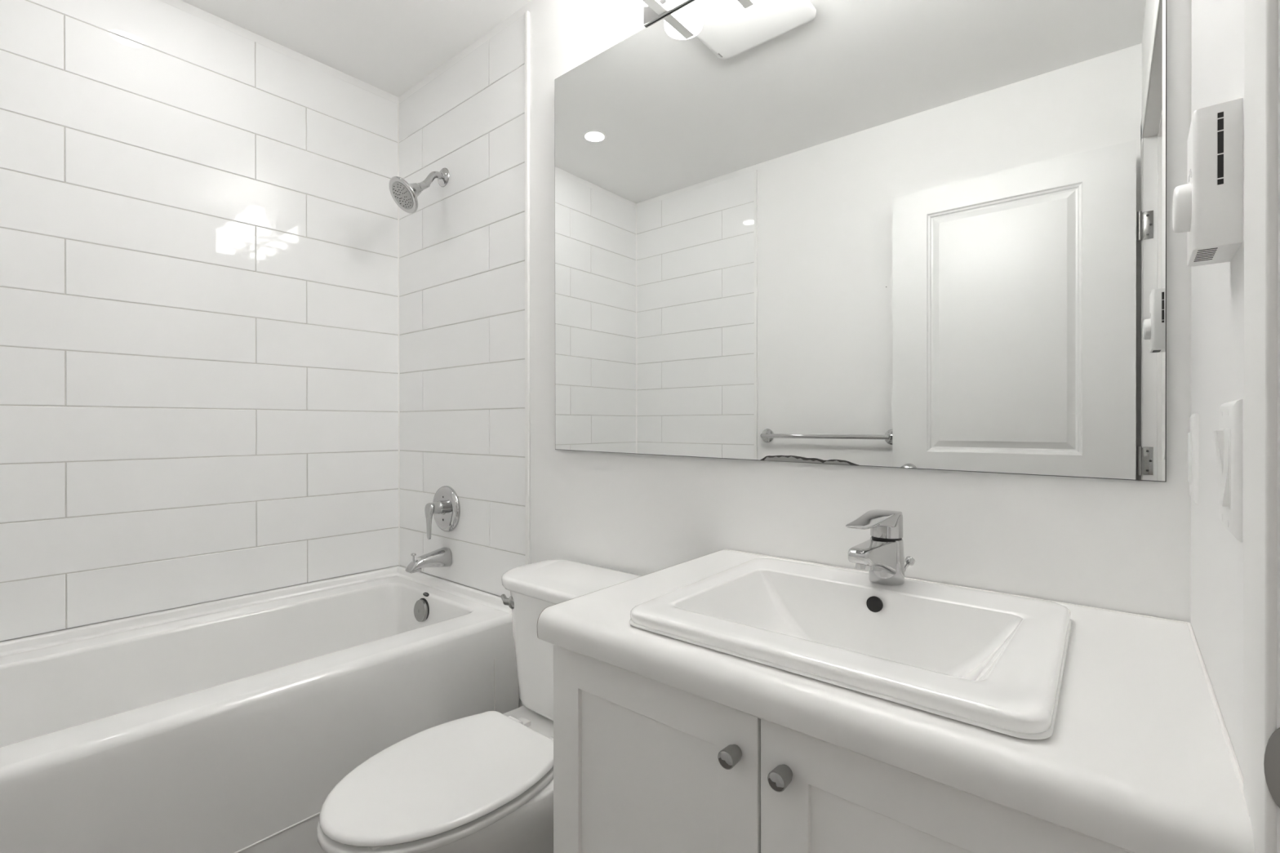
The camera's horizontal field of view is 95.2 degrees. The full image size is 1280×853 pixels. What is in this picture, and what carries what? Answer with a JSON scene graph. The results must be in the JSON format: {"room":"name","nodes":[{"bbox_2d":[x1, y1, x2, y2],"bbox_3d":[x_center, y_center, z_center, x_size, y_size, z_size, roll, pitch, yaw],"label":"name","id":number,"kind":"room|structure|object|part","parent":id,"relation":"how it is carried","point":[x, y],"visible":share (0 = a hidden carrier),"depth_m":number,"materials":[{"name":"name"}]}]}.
{"room":"bathroom","nodes":[
{"label":"bathroom","id":0,"kind":"room"},
{"bbox_2d":[0,0,398,642],"bbox_3d":[-1.498,-0.091,1.803,0.120,2.457,1.750,0,0,40],"label":"wall","id":1,"kind":"structure","parent":0,"point":[199,277],"depth_m":1.80,"materials":[{"name":"white tile"}]},
{"bbox_2d":[181,0,531,97],"bbox_3d":[-0.571,-1.369,1.016,2.550,0.100,1.750,0,0,40],"label":"ceiling","id":2,"kind":"structure","parent":0,"point":[389,46],"depth_m":1.93,"materials":[{"name":"white paint"}]},
{"bbox_2d":[398,0,1191,706],"bbox_3d":[-0.001,-0.092,1.605,2.436,2.457,0.120,0,0,40],"label":"wall","id":3,"kind":"structure","parent":0,"point":[1113,544],"depth_m":1.67,"materials":[{"name":"white paint"}]},
{"bbox_2d":[397,103,399,565],"bbox_3d":[-0.965,-0.367,2.338,0.004,1.848,0.004,0,0,40],"label":"trim","id":4,"kind":"structure","parent":3,"relation":"attached to","point":[397,104],"depth_m":2.34,"materials":[{"name":"white tile"}]},
{"bbox_2d":[388,167,448,213],"bbox_3d":[-0.774,-0.841,2.052,0.126,0.196,0.198,0,0,40],"label":"shower fixture","id":5,"kind":"object","parent":3,"relation":"attached to","point":[405,194],"visible":1,"depth_m":2.02,"materials":[{"name":"silver metal"}]},
{"bbox_3d":[-0.742,-0.880,2.090,0.026,0.078,0.087,0,0,40],"label":"shower arm","id":6,"kind":"part","parent":5,"relation":"part of","materials":[{"name":"silver metal"}]},
{"bbox_2d":[405,546,452,573],"bbox_3d":[-0.749,0.473,2.064,0.071,0.071,0.151,0,0,40],"label":"tub spout","id":7,"kind":"object","parent":3,"relation":"attached to","point":[442,557],"visible":1,"depth_m":2.05,"materials":[{"name":"silver metal"}]},
{"bbox_3d":[-0.784,0.454,2.022,0.017,0.032,0.017,0,0,13],"label":"diverter knob","id":8,"kind":"part","parent":7,"relation":"part of","materials":[{"name":"silver metal"}]},
{"bbox_2d":[424,485,460,539],"bbox_3d":[-0.723,0.306,2.086,0.166,0.183,0.085,0,0,40],"label":"shower valve","id":9,"kind":"object","parent":3,"relation":"attached to","point":[445,507],"visible":1,"depth_m":2.07,"materials":[{"name":"silver metal"}]},
{"bbox_3d":[-0.742,0.334,2.061,0.048,0.128,0.023,0,0,40],"label":"lever","id":10,"kind":"part","parent":9,"relation":"part of","materials":[{"name":"silver metal"}]},
{"bbox_2d":[524,10,530,564],"bbox_3d":[-0.351,-0.077,1.822,0.016,2.426,0.008,0,0,40],"label":"trim","id":11,"kind":"structure","parent":3,"relation":"attached to","point":[526,15],"depth_m":1.82,"materials":[{"name":"white paint"}]},
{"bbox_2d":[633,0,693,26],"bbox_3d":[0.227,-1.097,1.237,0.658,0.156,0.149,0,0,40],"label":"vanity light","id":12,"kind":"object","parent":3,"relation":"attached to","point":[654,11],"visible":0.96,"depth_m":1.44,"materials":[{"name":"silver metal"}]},
{"bbox_2d":[633,0,644,3],"bbox_3d":[0.009,-1.099,1.389,0.085,0.128,0.085,0,0,40],"label":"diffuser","id":13,"kind":"object","parent":12,"relation":"attached to","point":[638,1],"depth_m":1.42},
{"bbox_3d":[0.024,-1.033,1.408,0.025,0.020,0.109,0,0,40],"label":"arm","id":14,"kind":"part","parent":12,"relation":"part of","materials":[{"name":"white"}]},
{"bbox_2d":[555,0,1166,482],"bbox_3d":[0.263,-0.468,1.289,1.336,1.099,0.009,0,0,40],"label":"wall mirror","id":15,"kind":"object","parent":3,"relation":"attached to","point":[920,234],"visible":1,"depth_m":1.13,"materials":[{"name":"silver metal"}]},
{"bbox_2d":[1191,0,1279,852],"bbox_3d":[0.360,-0.089,0.236,0.118,2.457,1.514,0,0,40],"label":"wall","id":16,"kind":"structure","parent":0,"point":[1218,26],"depth_m":0.59,"materials":[{"name":"white paint"}]},
{"bbox_2d":[1187,413,1198,504],"bbox_3d":[0.749,0.042,0.792,0.008,0.119,0.070,0,0,40],"label":"power outlet","id":17,"kind":"object","parent":16,"relation":"attached to","point":[1193,436],"visible":1,"depth_m":0.77,"materials":[{"name":"white plastic"}]},
{"bbox_2d":[1172,97,1243,266],"bbox_3d":[0.507,-0.212,0.525,0.042,0.120,0.076,0,0,40],"label":"thermostat","id":18,"kind":"object","parent":16,"relation":"attached to","point":[1208,207],"visible":1,"depth_m":0.49,"materials":[{"name":"white plastic"}]},
{"bbox_2d":[1213,399,1243,542],"bbox_3d":[0.531,0.036,0.529,0.011,0.118,0.116,0,0,40],"label":"light switch","id":19,"kind":"object","parent":16,"relation":"attached to","point":[1228,437],"visible":1,"depth_m":0.50,"materials":[{"name":"white plastic"}]},
{"bbox_3d":[0.545,0.036,0.546,0.003,0.069,0.035,0,0,40],"label":"rocker frame","id":20,"kind":"part","parent":19,"relation":"part of","materials":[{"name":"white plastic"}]},
{"bbox_3d":[0.516,0.036,0.512,0.003,0.069,0.035,0,0,40],"label":"rocker frame","id":21,"kind":"part","parent":19,"relation":"part of","materials":[{"name":"white plastic"}]},
{"bbox_2d":[1243,0,1278,852],"bbox_3d":[0.443,0.058,0.418,0.006,2.162,0.098,0,0,40],"label":"trim","id":22,"kind":"structure","parent":16,"relation":"attached to","point":[1261,16],"depth_m":0.40,"materials":[{"name":"white paint"}]},
{"bbox_2d":[1263,727,1279,808],"bbox_3d":[0.420,0.221,0.372,0.031,0.059,0.002,0,0,40],"label":"strike plate","id":23,"kind":"object","parent":22,"relation":"attached to","point":[1272,753],"visible":1,"depth_m":0.38,"materials":[{"name":"silver metal"}]},
{"bbox_3d":[-0.569,1.188,1.022,2.550,0.100,1.750,0,0,40],"label":"floor","id":24,"kind":"structure","parent":0,"visible":0},
{"bbox_2d":[0,565,519,852],"bbox_3d":[-1.156,0.849,1.521,0.767,0.578,1.500,0,0,40],"label":"bathtub","id":25,"kind":"object","parent":24,"relation":"on","point":[228,725],"visible":0.88,"depth_m":1.46,"materials":[{"name":"white ceramic"}]},
{"bbox_2d":[316,559,641,852],"bbox_3d":[-0.320,0.761,1.301,0.455,0.752,0.732,0,0,40],"label":"toilet","id":26,"kind":"object","parent":24,"relation":"on","point":[481,783],"visible":0.66,"depth_m":1.19,"materials":[{"name":"white ceramic"}]},
{"bbox_3d":[-0.407,0.732,1.198,0.351,0.018,0.461,0,0,40],"label":"seat","id":27,"kind":"part","parent":26,"relation":"part of","materials":[{"name":"white plastic"}]},
{"bbox_3d":[-0.408,0.709,1.197,0.354,0.018,0.452,0,0,40],"label":"lid","id":28,"kind":"part","parent":26,"relation":"part of","materials":[{"name":"white plastic"}]},
{"bbox_3d":[-0.334,0.940,1.285,0.347,0.394,0.663,0,0,40],"label":"bowl","id":29,"kind":"part","parent":26,"relation":"part of","materials":[{"name":"white ceramic"}]},
{"bbox_3d":[-0.343,0.461,1.543,0.070,0.037,0.038,0,0,40],"label":"flush lever","id":30,"kind":"part","parent":26,"relation":"part of","materials":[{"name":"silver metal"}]},
{"bbox_3d":[-0.154,0.577,1.498,0.421,0.313,0.200,0,0,40],"label":"tank","id":31,"kind":"part","parent":26,"relation":"part of","materials":[{"name":"white ceramic"}]},
{"bbox_3d":[-0.159,0.404,1.491,0.455,0.038,0.233,0,0,40],"label":"tank lid","id":32,"kind":"part","parent":26,"relation":"part of","materials":[{"name":"white ceramic"}]},
{"bbox_2d":[553,644,1130,852],"bbox_3d":[0.321,0.736,0.889,0.779,0.802,0.559,0,0,40],"label":"vanity cabinet","id":33,"kind":"object","parent":24,"relation":"on","point":[642,764],"visible":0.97,"depth_m":0.74,"materials":[{"name":"white paint"}]},
{"bbox_3d":[0.007,0.685,0.833,0.370,0.696,0.018,0,0,40],"label":"door","id":34,"kind":"part","parent":33,"relation":"part of","materials":[{"name":"white paint"}]},
{"bbox_3d":[0.104,0.404,0.708,0.020,0.020,0.004,0,0,40],"label":"knob","id":35,"kind":"part","parent":33,"relation":"part of","materials":[{"name":"silver metal"}]},
{"bbox_3d":[0.112,0.404,0.717,0.022,0.022,0.026,0,0,40],"label":"knob","id":36,"kind":"part","parent":33,"relation":"part of","materials":[{"name":"silver metal"}]},
{"bbox_3d":[0.155,0.404,0.664,0.020,0.020,0.004,0,0,40],"label":"knob","id":37,"kind":"part","parent":33,"relation":"part of","materials":[{"name":"silver metal"}]},
{"bbox_3d":[0.163,0.404,0.673,0.022,0.022,0.026,0,0,40],"label":"knob","id":38,"kind":"part","parent":33,"relation":"part of","materials":[{"name":"silver metal"}]},
{"bbox_2d":[537,549,1254,852],"bbox_3d":[0.316,0.310,0.886,0.800,0.049,0.572,0,0,40],"label":"countertop","id":39,"kind":"structure","parent":33,"relation":"on","point":[1139,756],"depth_m":0.58,"materials":[{"name":"white stone"}]},
{"bbox_2d":[629,557,1071,739],"bbox_3d":[0.307,0.332,0.863,0.529,0.134,0.453,0,0,40],"label":"sink","id":40,"kind":"object","parent":39,"relation":"in","point":[992,661],"visible":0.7,"depth_m":0.85,"materials":[{"name":"white ceramic"}]},
{"bbox_2d":[845,509,915,586],"bbox_3d":[0.394,0.206,0.963,0.061,0.125,0.207,0,0,40],"label":"faucet","id":41,"kind":"object","parent":40,"relation":"on","point":[882,555],"visible":1,"depth_m":0.96,"materials":[{"name":"silver metal"}]},
{"bbox_3d":[0.378,0.221,0.948,0.045,0.063,0.144,0,0,40],"label":"spout","id":42,"kind":"part","parent":41,"relation":"part of","materials":[{"name":"silver metal"}]},
{"bbox_3d":[0.382,0.166,0.953,0.052,0.044,0.176,0,0,40],"label":"lever","id":43,"kind":"part","parent":41,"relation":"part of","materials":[{"name":"silver metal"}]},
{"bbox_3d":[0.463,0.247,1.019,0.035,0.041,0.016,0,0,-13],"label":"pop rod","id":44,"kind":"part","parent":41,"relation":"part of","materials":[{"name":"silver metal"}]},
{"bbox_3d":[0.294,0.686,0.590,0.374,0.696,0.018,0,0,40],"label":"door","id":45,"kind":"part","parent":33,"relation":"part of","materials":[{"name":"white paint"}]}
]}

